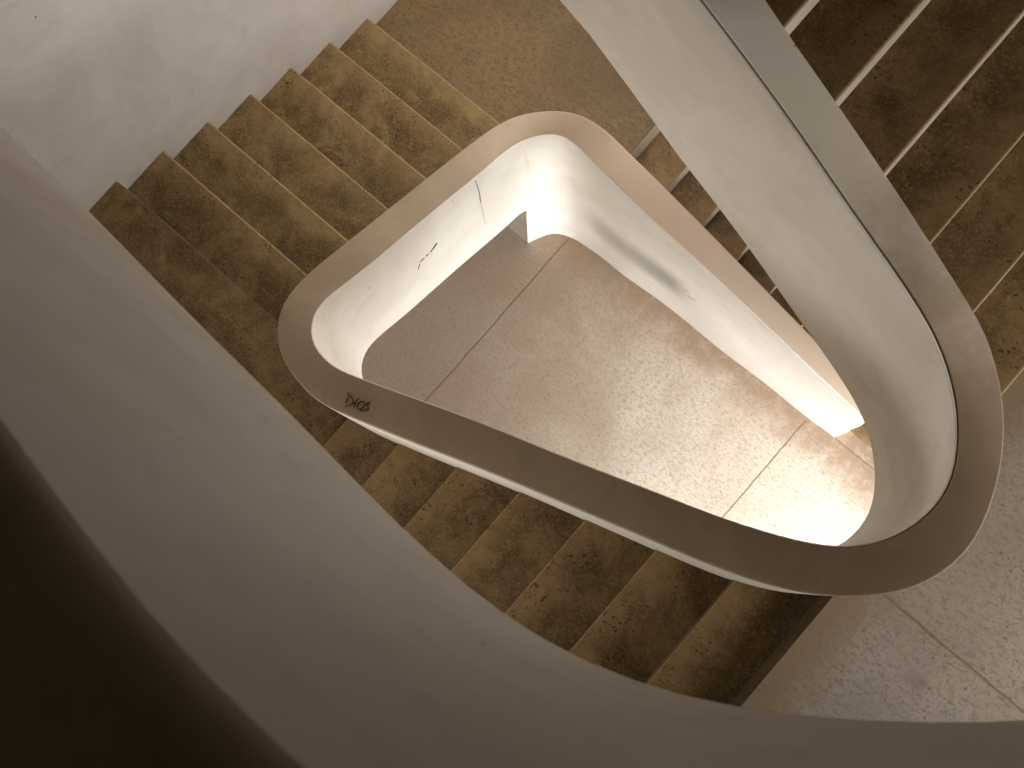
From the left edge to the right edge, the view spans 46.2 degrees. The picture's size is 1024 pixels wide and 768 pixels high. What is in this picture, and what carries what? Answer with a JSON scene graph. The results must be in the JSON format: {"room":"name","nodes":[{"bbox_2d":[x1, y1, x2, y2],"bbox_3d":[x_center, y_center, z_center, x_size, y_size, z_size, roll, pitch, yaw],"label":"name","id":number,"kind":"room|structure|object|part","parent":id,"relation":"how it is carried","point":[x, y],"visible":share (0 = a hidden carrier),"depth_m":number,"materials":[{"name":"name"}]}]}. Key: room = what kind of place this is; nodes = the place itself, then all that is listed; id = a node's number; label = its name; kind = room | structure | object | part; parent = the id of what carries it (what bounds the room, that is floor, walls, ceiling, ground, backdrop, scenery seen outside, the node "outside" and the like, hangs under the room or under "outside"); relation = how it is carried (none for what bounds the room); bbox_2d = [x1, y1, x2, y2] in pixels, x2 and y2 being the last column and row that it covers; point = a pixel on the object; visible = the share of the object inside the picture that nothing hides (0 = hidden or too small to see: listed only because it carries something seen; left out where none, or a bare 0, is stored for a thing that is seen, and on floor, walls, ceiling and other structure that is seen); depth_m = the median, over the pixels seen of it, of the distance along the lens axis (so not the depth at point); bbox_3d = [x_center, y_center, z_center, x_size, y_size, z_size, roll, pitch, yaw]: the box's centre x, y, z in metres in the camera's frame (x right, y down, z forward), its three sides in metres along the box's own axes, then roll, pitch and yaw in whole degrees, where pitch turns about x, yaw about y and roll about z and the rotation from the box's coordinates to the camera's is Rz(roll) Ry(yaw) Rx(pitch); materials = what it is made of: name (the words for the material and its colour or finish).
{"room":"stairwell","nodes":[
{"label":"stairwell","id":0,"kind":"room"},
{"bbox_2d":[0,0,397,210],"bbox_3d":[-1.986,-2.473,4.066,0.250,10.600,5.650,40,86,11],"label":"wall","id":1,"kind":"structure","parent":0,"point":[95,91],"depth_m":6.42,"materials":[{"name":"paint"}]},
{"bbox_2d":[89,181,347,446],"bbox_3d":[-2.019,0.094,6.675,1.984,0.200,1.598,40,86,11],"label":"stair landing","id":2,"kind":"structure","parent":1,"relation":"attached to","point":[243,328],"depth_m":6.63,"materials":[{"name":"paint"}]},
{"bbox_2d":[376,0,659,158],"bbox_3d":[0.352,-2.377,7.947,1.902,0.200,1.697,40,86,11],"label":"stair landing","id":3,"kind":"structure","parent":1,"relation":"attached to","point":[511,59],"depth_m":7.83,"materials":[{"name":"paint"}]},
{"bbox_2d":[128,18,527,321],"bbox_3d":[-0.955,-1.207,7.396,1.648,1.070,1.857,40,86,11],"label":"flight","id":4,"kind":"object","parent":3,"relation":"on","point":[266,196],"visible":0.68,"depth_m":7.24,"materials":[{"name":"paint"}]},
{"bbox_2d":[362,226,874,545],"bbox_3d":[3.069,2.320,8.219,12.350,0.200,5.650,40,86,11],"label":"floor","id":5,"kind":"structure","parent":0,"point":[543,342],"depth_m":8.77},
{"bbox_2d":[0,0,1023,767],"bbox_3d":[0.220,-0.297,4.757,4.050,8.052,2.524,40,86,11],"label":"balustrade","id":6,"kind":"object","parent":5,"relation":"on","point":[189,578],"visible":0.99,"depth_m":2.27,"materials":[{"name":"paint"}]},
{"bbox_3d":[1.190,-0.700,7.595,2.837,2.440,0.411,33,85,10],"label":"foot panel","id":7,"kind":"part","parent":6,"relation":"part of","materials":[{"name":"paint"}]},
{"bbox_2d":[507,211,527,241],"bbox_3d":[-0.376,-1.617,8.686,1.508,0.929,0.140,40,86,11],"label":"wall","id":8,"kind":"structure","parent":5,"relation":"on","point":[518,225],"depth_m":8.71,"materials":[{"name":"paint"}]},
{"bbox_2d":[636,131,871,448],"bbox_3d":[2.063,-0.959,8.188,2.403,1.204,1.547,40,86,11],"label":"flight","id":9,"kind":"object","parent":5,"relation":"on","point":[659,158],"visible":0.02,"depth_m":7.88,"materials":[{"name":"paint"}]},
{"bbox_3d":[-1.386,1.578,3.287,6.100,10.600,0.250,40,86,11],"label":"wall","id":10,"kind":"structure","parent":0,"visible":0},
{"bbox_2d":[323,418,819,703],"bbox_3d":[-0.225,1.096,5.765,2.325,1.220,2.327,40,86,11],"label":"flight","id":11,"kind":"object","parent":10,"relation":"attached to","point":[626,607],"visible":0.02,"depth_m":5.43,"materials":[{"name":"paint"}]},
{"bbox_3d":[2.761,1.573,2.871,0.250,10.600,5.650,40,86,11],"label":"wall","id":12,"kind":"structure","parent":0,"visible":0},
{"bbox_2d":[728,369,1023,721],"bbox_3d":[2.164,1.226,4.828,1.816,0.200,5.146,40,86,11],"label":"stair landing","id":13,"kind":"structure","parent":12,"relation":"attached to","point":[948,647],"depth_m":4.82,"materials":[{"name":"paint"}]},
{"bbox_2d":[765,0,1023,395],"bbox_3d":[1.475,-1.294,4.716,2.403,1.370,2.282,40,86,11],"label":"flight","id":14,"kind":"object","parent":13,"relation":"on","point":[933,90],"visible":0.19,"depth_m":4.66,"materials":[{"name":"paint"}]}
]}

